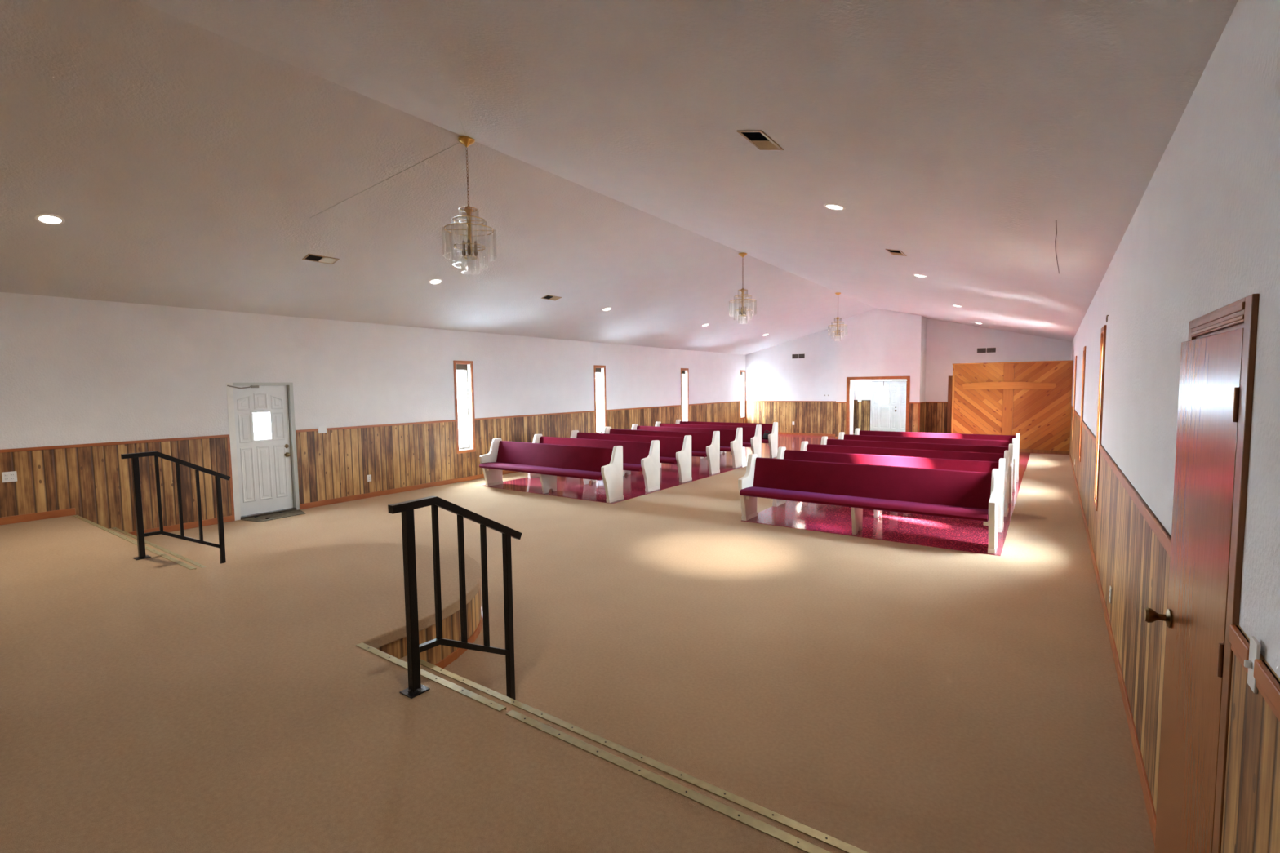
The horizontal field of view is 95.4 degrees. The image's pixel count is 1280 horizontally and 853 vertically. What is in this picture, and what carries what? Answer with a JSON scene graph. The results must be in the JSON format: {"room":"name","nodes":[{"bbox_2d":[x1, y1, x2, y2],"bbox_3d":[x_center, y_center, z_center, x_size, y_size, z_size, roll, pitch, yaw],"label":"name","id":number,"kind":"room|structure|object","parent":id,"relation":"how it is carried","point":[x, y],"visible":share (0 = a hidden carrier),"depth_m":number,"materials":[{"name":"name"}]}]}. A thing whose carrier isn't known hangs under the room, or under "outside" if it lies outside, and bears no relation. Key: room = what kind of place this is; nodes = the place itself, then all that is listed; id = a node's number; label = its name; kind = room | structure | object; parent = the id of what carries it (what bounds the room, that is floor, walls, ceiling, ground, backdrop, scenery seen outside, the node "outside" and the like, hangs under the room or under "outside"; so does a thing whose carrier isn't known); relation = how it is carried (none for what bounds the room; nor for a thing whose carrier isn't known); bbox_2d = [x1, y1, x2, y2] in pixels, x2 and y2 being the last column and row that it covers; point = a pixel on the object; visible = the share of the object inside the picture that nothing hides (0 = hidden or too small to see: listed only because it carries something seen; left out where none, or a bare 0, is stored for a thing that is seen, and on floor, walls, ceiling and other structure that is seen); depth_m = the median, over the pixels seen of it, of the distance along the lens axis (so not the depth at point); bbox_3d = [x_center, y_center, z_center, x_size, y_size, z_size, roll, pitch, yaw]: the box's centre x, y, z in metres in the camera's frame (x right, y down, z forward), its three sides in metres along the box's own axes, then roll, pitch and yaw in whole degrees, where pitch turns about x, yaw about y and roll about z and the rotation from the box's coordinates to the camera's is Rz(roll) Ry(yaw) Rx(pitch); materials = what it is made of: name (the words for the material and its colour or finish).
{"room":"house of worship","nodes":[
{"label":"house of worship","id":0,"kind":"room"},
{"bbox_2d":[0,292,746,532],"bbox_3d":[-2.656,-0.709,12.749,0.150,3.400,23.437,2,5,35],"label":"wall","id":1,"kind":"structure","parent":0,"point":[85,384],"depth_m":8.61,"materials":[{"name":"paint"}]},
{"bbox_2d":[1,471,17,482],"bbox_3d":[-7.020,0.561,6.480,0.010,0.115,0.115,2,5,35],"label":"wall outlet","id":2,"kind":"object","parent":1,"relation":"attached to","point":[6,477],"visible":1,"depth_m":6.48,"materials":[{"name":"white plastic"}]},
{"bbox_2d":[0,470,518,536],"bbox_3d":[-2.650,0.754,12.725,0.018,0.484,23.217,2,5,35],"label":"baseboard","id":3,"kind":"structure","parent":1,"relation":"attached to","point":[68,512],"depth_m":8.24,"materials":[{"name":"brown wood"}]},
{"bbox_2d":[226,382,299,520],"bbox_3d":[-5.573,0.336,8.617,0.187,1.965,0.882,2,5,35],"label":"door","id":4,"kind":"structure","parent":1,"relation":"in","point":[264,474],"depth_m":8.63,"materials":[{"name":"paint"}]},
{"bbox_2d":[318,426,326,433],"bbox_3d":[-5.046,0.052,9.248,0.007,0.110,0.125,2,5,35],"label":"light switch","id":5,"kind":"object","parent":1,"relation":"attached to","point":[322,429],"visible":1,"depth_m":9.24,"materials":[{"name":"white plastic"}]},
{"bbox_2d":[367,474,371,481],"bbox_3d":[-4.614,0.881,9.925,0.010,0.115,0.070,2,5,35],"label":"wall outlet","id":6,"kind":"object","parent":1,"relation":"attached to","point":[369,477],"visible":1,"depth_m":9.92,"materials":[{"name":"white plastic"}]},
{"bbox_2d":[453,360,475,453],"bbox_3d":[-3.516,-0.389,11.543,0.148,1.820,0.460,2,5,35],"label":"window","id":7,"kind":"structure","parent":1,"relation":"in","point":[467,366],"depth_m":11.63,"materials":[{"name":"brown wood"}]},
{"bbox_2d":[593,364,606,433],"bbox_3d":[-1.073,-0.662,15.010,0.148,1.820,0.460,2,5,35],"label":"window","id":8,"kind":"structure","parent":1,"relation":"in","point":[597,368],"depth_m":15.11,"materials":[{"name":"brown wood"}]},
{"bbox_2d":[680,368,688,421],"bbox_3d":[1.367,-0.934,18.473,0.148,1.820,0.470,2,5,35],"label":"window","id":9,"kind":"structure","parent":1,"relation":"in","point":[685,371],"depth_m":18.58,"materials":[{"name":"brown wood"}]},
{"bbox_2d":[739,369,745,418],"bbox_3d":[3.813,-1.208,21.944,0.148,1.820,0.460,2,5,35],"label":"window","id":10,"kind":"structure","parent":1,"relation":"in","point":[742,373],"depth_m":22.04,"materials":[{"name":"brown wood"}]},
{"bbox_2d":[0,0,1237,355],"bbox_3d":[1.357,-2.421,9.694,11.060,1.538,23.687,2,5,35],"label":"ceiling","id":11,"kind":"structure","parent":0,"point":[190,153],"depth_m":4.54,"materials":[{"name":"grey paint"}]},
{"bbox_2d":[34,213,65,224],"bbox_3d":[-5.404,-1.901,5.332,0.197,0.061,0.203,2,5,30],"label":"recessed light","id":12,"kind":"object","parent":11,"relation":"in","point":[50,219],"visible":1,"depth_m":5.31,"materials":[{"name":"white"}]},
{"bbox_2d":[302,253,339,264],"bbox_3d":[-3.953,-2.074,7.213,0.171,0.049,0.370,2,5,35],"label":"ceiling vent","id":13,"kind":"object","parent":11,"relation":"in","point":[311,257],"visible":1,"depth_m":7.21,"materials":[{"name":"white metal"}]},
{"bbox_2d":[428,278,442,284],"bbox_3d":[-3.049,-2.165,8.674,0.197,0.061,0.203,2,5,30],"label":"recessed light","id":14,"kind":"object","parent":11,"relation":"in","point":[436,281],"visible":1,"depth_m":8.65,"materials":[{"name":"white"}]},
{"bbox_2d":[441,135,496,274],"bbox_3d":[-1.623,-2.080,5.501,0.485,1.233,0.488,0,4,9],"label":"chandelier","id":15,"kind":"object","parent":11,"relation":"hanging from","point":[465,140],"visible":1,"depth_m":5.49,"materials":[{"name":"clear glass"}]},
{"bbox_2d":[462,240,466,256],"bbox_3d":[-1.670,-1.686,5.518,0.040,0.140,0.038,2,5,35],"label":"bulb socket","id":16,"kind":"object","parent":15,"relation":"attached to","point":[464,252],"depth_m":5.51,"materials":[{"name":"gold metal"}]},
{"bbox_2d":[466,239,471,255],"bbox_3d":[-1.606,-1.684,5.474,0.040,0.140,0.038,2,5,35],"label":"bulb socket","id":17,"kind":"object","parent":15,"relation":"attached to","point":[469,246],"depth_m":5.46,"materials":[{"name":"gold metal"}]},
{"bbox_2d":[474,240,478,256],"bbox_3d":[-1.561,-1.689,5.537,0.040,0.140,0.038,2,5,35],"label":"bulb socket","id":18,"kind":"object","parent":15,"relation":"attached to","point":[476,252],"depth_m":5.53,"materials":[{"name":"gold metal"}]},
{"bbox_2d":[541,294,561,300],"bbox_3d":[-1.605,-2.336,10.564,0.171,0.049,0.370,2,5,35],"label":"ceiling vent","id":19,"kind":"object","parent":11,"relation":"in","point":[548,296],"visible":1,"depth_m":10.55,"materials":[{"name":"beige metal"}]},
{"bbox_2d":[602,306,611,311],"bbox_3d":[-0.685,-2.429,12.028,0.197,0.061,0.203,2,5,30],"label":"recessed light","id":20,"kind":"object","parent":11,"relation":"in","point":[608,308],"visible":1,"depth_m":12.00,"materials":[{"name":"white"}]},
{"bbox_2d":[728,252,756,324],"bbox_3d":[1.837,-2.467,10.411,0.485,1.233,0.488,3,5,42],"label":"chandelier","id":21,"kind":"object","parent":11,"relation":"hanging from","point":[742,254],"visible":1,"depth_m":10.40,"materials":[{"name":"clear glass"}]},
{"bbox_2d":[736,129,783,150],"bbox_3d":[0.794,-1.881,3.828,0.171,0.049,0.370,2,5,35],"label":"ceiling vent","id":22,"kind":"object","parent":11,"relation":"in","point":[757,138],"visible":1,"depth_m":3.81,"materials":[{"name":"beige metal"}]},
{"bbox_2d":[823,203,845,209],"bbox_3d":[1.782,-2.013,5.321,0.197,0.061,0.203,2,5,30],"label":"recessed light","id":23,"kind":"object","parent":11,"relation":"in","point":[831,206],"visible":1,"depth_m":5.29,"materials":[{"name":"white"}]},
{"bbox_2d":[827,292,847,341],"bbox_3d":[5.118,-2.833,15.061,0.502,1.233,0.499,2,5,35],"label":"chandelier","id":24,"kind":"object","parent":11,"relation":"hanging from","point":[837,331],"visible":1,"depth_m":15.05,"materials":[{"name":"clear glass"}]},
{"bbox_2d":[885,248,906,256],"bbox_3d":[3.155,-2.143,7.170,0.171,0.049,0.370,2,5,35],"label":"ceiling vent","id":25,"kind":"object","parent":11,"relation":"in","point":[896,252],"visible":1,"depth_m":7.15,"materials":[{"name":"beige metal"}]},
{"bbox_2d":[912,274,927,276],"bbox_3d":[4.236,-2.288,8.804,0.197,0.061,0.203,2,5,30],"label":"recessed light","id":26,"kind":"object","parent":11,"relation":"in","point":[917,275],"visible":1,"depth_m":8.76,"materials":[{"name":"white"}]},
{"bbox_2d":[1054,220,1059,273],"bbox_3d":[3.877,-1.621,5.415,0.023,0.018,2.600,2,5,36],"label":"wire","id":27,"kind":"object","parent":11,"relation":"attached to","point":[1055,220],"visible":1,"depth_m":5.11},
{"bbox_2d":[144,433,1155,852],"bbox_3d":[1.958,1.199,10.483,10.760,0.200,25.400,2,5,35],"label":"floor","id":28,"kind":"structure","parent":0,"point":[870,695],"depth_m":4.01,"materials":[{"name":"carpet"}]},
{"bbox_2d":[120,451,231,564],"bbox_3d":[-4.193,0.871,5.340,0.096,1.324,0.789,2,5,35],"label":"handrail","id":29,"kind":"object","parent":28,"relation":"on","point":[140,534],"visible":0.91,"depth_m":5.27,"materials":[{"name":"black metal"}]},
{"bbox_2d":[240,509,305,522],"bbox_3d":[-5.332,1.317,8.556,0.390,0.010,0.800,2,5,35],"label":"door mat","id":30,"kind":"object","parent":28,"relation":"on","point":[294,513],"visible":1,"depth_m":8.52,"materials":[{"name":"rubber"}]},
{"bbox_2d":[0,515,831,852],"bbox_3d":[-3.549,1.496,2.904,9.870,0.404,6.065,2,5,35],"label":"stage platform","id":31,"kind":"object","parent":28,"relation":"on","point":[160,703],"visible":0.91,"depth_m":2.52,"materials":[{"name":"carpet"}]},
{"bbox_2d":[387,496,522,699],"bbox_3d":[-0.910,0.993,3.036,0.096,1.324,0.789,2,5,35],"label":"handrail","id":32,"kind":"object","parent":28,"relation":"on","point":[415,688],"visible":0.84,"depth_m":2.90,"materials":[{"name":"black metal"}]},
{"bbox_2d":[109,527,868,852],"bbox_3d":[-2.534,1.492,4.211,9.710,0.205,0.317,2,5,35],"label":"stair nosing","id":33,"kind":"structure","parent":28,"relation":"on","point":[833,845],"depth_m":2.56,"materials":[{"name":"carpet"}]},
{"bbox_2d":[481,434,1062,555],"bbox_3d":[4.277,0.823,13.969,9.927,0.006,13.272,2,5,35],"label":"carpet","id":34,"kind":"structure","parent":0,"point":[955,534],"depth_m":8.20,"materials":[{"name":"carpet"}]},
{"bbox_2d":[479,438,623,502],"bbox_3d":[-1.638,0.720,10.122,2.958,0.882,0.558,2,5,35],"label":"pew","id":35,"kind":"object","parent":34,"relation":"on","point":[549,461],"visible":1,"depth_m":10.08,"materials":[{"name":"fabric"}]},
{"bbox_2d":[527,434,660,492],"bbox_3d":[-1.012,0.649,11.011,2.958,0.882,0.558,2,5,35],"label":"pew","id":36,"kind":"object","parent":34,"relation":"on","point":[638,456],"visible":0.59,"depth_m":10.53,"materials":[{"name":"fabric"}]},
{"bbox_2d":[570,430,692,482],"bbox_3d":[-0.356,0.576,11.941,2.958,0.882,0.558,2,5,35],"label":"pew","id":37,"kind":"object","parent":34,"relation":"on","point":[673,450],"visible":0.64,"depth_m":11.44,"materials":[{"name":"paint"}]},
{"bbox_2d":[604,426,719,474],"bbox_3d":[0.322,0.500,12.904,2.958,0.882,0.558,2,5,35],"label":"pew","id":38,"kind":"object","parent":34,"relation":"on","point":[707,445],"visible":0.51,"depth_m":12.38,"materials":[{"name":"paint"}]},
{"bbox_2d":[631,423,742,467],"bbox_3d":[0.960,0.429,13.809,2.958,0.882,0.558,2,5,35],"label":"pew","id":39,"kind":"object","parent":34,"relation":"on","point":[731,440],"visible":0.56,"depth_m":13.25,"materials":[{"name":"paint"}]},
{"bbox_2d":[654,421,761,458],"bbox_3d":[1.569,0.361,14.674,2.958,0.882,0.558,2,5,35],"label":"pew","id":40,"kind":"object","parent":34,"relation":"on","point":[752,435],"visible":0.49,"depth_m":14.12,"materials":[{"name":"fabric"}]},
{"bbox_2d":[675,419,777,457],"bbox_3d":[2.167,0.294,15.522,2.958,0.882,0.558,2,5,35],"label":"pew","id":41,"kind":"object","parent":34,"relation":"on","point":[772,441],"visible":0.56,"depth_m":14.94,"materials":[{"name":"paint"}]},
{"bbox_2d":[763,430,770,439],"bbox_3d":[3.237,0.205,14.787,0.207,0.232,0.174,2,5,35],"label":"shoulder bag","id":42,"kind":"object","parent":41,"relation":"on","point":[766,434],"visible":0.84,"depth_m":14.73,"materials":[{"name":"black fabric"}]},
{"bbox_2d":[737,453,999,554],"bbox_3d":[2.648,0.878,7.138,2.958,0.882,0.558,2,5,35],"label":"pew","id":43,"kind":"object","parent":34,"relation":"on","point":[944,493],"visible":1,"depth_m":7.07,"materials":[{"name":"fabric"}]},
{"bbox_2d":[772,446,1005,532],"bbox_3d":[3.269,0.808,8.019,2.958,0.882,0.558,2,5,35],"label":"pew","id":44,"kind":"object","parent":34,"relation":"on","point":[861,459],"visible":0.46,"depth_m":7.97,"materials":[{"name":"fabric"}]},
{"bbox_2d":[800,440,1009,516],"bbox_3d":[3.855,0.743,8.851,2.958,0.882,0.558,2,5,35],"label":"pew","id":45,"kind":"object","parent":34,"relation":"on","point":[984,456],"visible":0.27,"depth_m":8.78,"materials":[{"name":"fabric"}]},
{"bbox_2d":[820,435,1013,503],"bbox_3d":[4.465,0.675,9.716,2.958,0.882,0.558,2,5,35],"label":"pew","id":46,"kind":"object","parent":34,"relation":"on","point":[824,441],"visible":0.26,"depth_m":9.66,"materials":[{"name":"fabric"}]},
{"bbox_2d":[838,431,1017,492],"bbox_3d":[5.085,0.605,10.597,2.958,0.882,0.558,2,5,35],"label":"pew","id":47,"kind":"object","parent":34,"relation":"on","point":[842,434],"visible":0.22,"depth_m":10.54,"materials":[{"name":"fabric"}]},
{"bbox_2d":[854,428,1020,482],"bbox_3d":[5.752,0.531,11.543,2.958,0.882,0.558,2,5,35],"label":"pew","id":48,"kind":"object","parent":34,"relation":"on","point":[857,432],"visible":0.34,"depth_m":11.50,"materials":[{"name":"fabric"}]},
{"bbox_2d":[951,360,1073,454],"bbox_3d":[9.664,-0.508,15.268,2.651,2.350,0.196,2,5,35],"label":"wooden partition","id":49,"kind":"object","parent":34,"relation":"on","point":[1033,400],"visible":0.76,"depth_m":15.09,"materials":[{"name":"brown wood"}]},
{"bbox_2d":[853,378,906,433],"bbox_3d":[8.876,-0.932,20.724,2.830,2.450,0.166,2,5,35],"label":"wall","id":50,"kind":"structure","parent":0,"point":[862,388],"depth_m":21.19,"materials":[{"name":"paint"}]},
{"bbox_2d":[871,379,906,431],"bbox_3d":[9.122,-0.675,20.552,1.815,1.955,0.175,2,5,35],"label":"door","id":51,"kind":"structure","parent":50,"relation":"in","point":[891,415],"depth_m":20.69,"materials":[{"name":"paint"}]},
{"bbox_2d":[835,308,926,439],"bbox_3d":[7.788,-1.686,18.858,2.554,4.242,0.977,2,5,35],"label":"wall","id":52,"kind":"structure","parent":0,"point":[877,342],"depth_m":18.35,"materials":[{"name":"paint"}]},
{"bbox_2d":[845,376,910,434],"bbox_3d":[7.688,-0.578,18.736,1.910,2.050,0.520,2,5,35],"label":"door frame","id":53,"kind":"structure","parent":52,"relation":"attached to","point":[848,379],"depth_m":18.49,"materials":[{"name":"brown wood"}]},
{"bbox_2d":[745,318,1071,434],"bbox_3d":[8.153,-1.579,19.294,10.210,3.959,0.220,2,5,35],"label":"wall","id":54,"kind":"structure","parent":0,"point":[783,389],"depth_m":20.32,"materials":[{"name":"paint"}]},
{"bbox_2d":[791,353,804,359],"bbox_3d":[5.673,-2.517,20.852,0.485,0.180,0.010,2,5,35],"label":"air vent","id":55,"kind":"object","parent":54,"relation":"in","point":[797,356],"visible":1,"depth_m":20.86,"materials":[{"name":"white metal"}]},
{"bbox_2d":[791,354,798,358],"bbox_3d":[5.575,-2.520,20.920,0.218,0.152,0.008,2,5,35],"label":"grille","id":56,"kind":"object","parent":55,"relation":"attached to","point":[793,356],"depth_m":20.92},
{"bbox_2d":[798,354,804,358],"bbox_3d":[5.770,-2.513,20.783,0.218,0.152,0.008,2,5,35],"label":"grille","id":57,"kind":"object","parent":55,"relation":"attached to","point":[800,356],"depth_m":20.78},
{"bbox_2d":[777,431,835,436],"bbox_3d":[6.839,0.311,20.247,6.840,0.085,0.018,2,5,35],"label":"baseboard","id":58,"kind":"structure","parent":54,"relation":"attached to","point":[779,433],"depth_m":20.85,"materials":[{"name":"brown wood"}]},
{"bbox_2d":[946,375,952,433],"bbox_3d":[10.039,-0.544,17.935,1.000,2.040,0.042,2,5,35],"label":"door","id":59,"kind":"structure","parent":54,"relation":"in","point":[950,378],"depth_m":18.16,"materials":[{"name":"brown wood"}]},
{"bbox_2d":[976,346,996,353],"bbox_3d":[10.425,-2.294,17.520,0.510,0.170,0.010,2,5,35],"label":"air vent","id":60,"kind":"object","parent":54,"relation":"in","point":[991,349],"visible":1,"depth_m":17.52,"materials":[{"name":"grey metal"}]},
{"bbox_2d":[977,347,986,352],"bbox_3d":[10.322,-2.298,17.592,0.231,0.142,0.008,2,5,35],"label":"grille","id":61,"kind":"object","parent":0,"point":[979,349],"depth_m":17.59,"materials":[{"name":"grey metal"}]},
{"bbox_2d":[986,347,995,352],"bbox_3d":[10.527,-2.289,17.448,0.231,0.134,0.006,2,5,35],"label":"grille","id":62,"kind":"object","parent":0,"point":[988,349],"depth_m":17.45,"materials":[{"name":"grey metal"}]},
{"bbox_2d":[1069,0,1279,852],"bbox_3d":[5.529,-0.404,7.005,0.148,3.400,23.438,2,5,35],"label":"wall","id":63,"kind":"structure","parent":0,"point":[1202,237],"depth_m":2.16,"materials":[{"name":"paint"}]},
{"bbox_2d":[1071,355,1076,439],"bbox_3d":[9.589,-0.630,12.740,0.149,1.820,0.470,2,5,35],"label":"window","id":64,"kind":"structure","parent":63,"relation":"in","point":[1075,371],"depth_m":12.62,"materials":[{"name":"brown wood"}]},
{"bbox_2d":[1079,346,1085,462],"bbox_3d":[7.138,-0.357,9.285,0.149,1.820,0.460,2,5,35],"label":"window","id":65,"kind":"structure","parent":63,"relation":"in","point":[1084,348],"depth_m":9.18,"materials":[{"name":"brown wood"}]},
{"bbox_2d":[1093,324,1106,511],"bbox_3d":[4.684,-0.085,5.826,0.149,1.820,0.460,2,5,35],"label":"window","id":66,"kind":"structure","parent":63,"relation":"in","point":[1103,335],"depth_m":5.94,"materials":[{"name":"brown wood"}]},
{"bbox_2d":[1109,586,1111,604],"bbox_3d":[3.458,1.237,4.281,0.010,0.115,0.070,2,5,35],"label":"wall outlet","id":67,"kind":"object","parent":63,"relation":"attached to","point":[1110,588],"visible":1,"depth_m":4.25,"materials":[{"name":"white plastic"}]},
{"bbox_2d":[1069,451,1156,846],"bbox_3d":[5.430,1.056,7.055,0.018,0.484,23.217,2,5,35],"label":"baseboard","id":68,"kind":"structure","parent":63,"relation":"attached to","point":[1142,773],"depth_m":3.23,"materials":[{"name":"brown wood"}]},
{"bbox_2d":[1143,293,1259,852],"bbox_3d":[1.770,0.677,1.819,0.240,2.062,0.817,2,5,35],"label":"door","id":69,"kind":"structure","parent":63,"relation":"in","point":[1217,371],"depth_m":1.72,"materials":[{"name":"brown wood"}]},
{"bbox_2d":[1244,635,1261,693],"bbox_3d":[1.393,0.542,1.329,0.019,0.115,0.055,2,5,35],"label":"light switch","id":70,"kind":"object","parent":63,"relation":"attached to","point":[1255,646],"visible":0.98,"depth_m":1.32,"materials":[{"name":"white plastic"}]},
{"label":"outside","id":71,"kind":"structure","parent":0,"visible":0},
{"bbox_2d":[253,401,684,447],"bbox_3d":[-22.804,0.514,28.369,50.140,0.250,100.000,2,5,35],"label":"ground","id":72,"kind":"structure","parent":71,"point":[260,420],"depth_m":34.57,"materials":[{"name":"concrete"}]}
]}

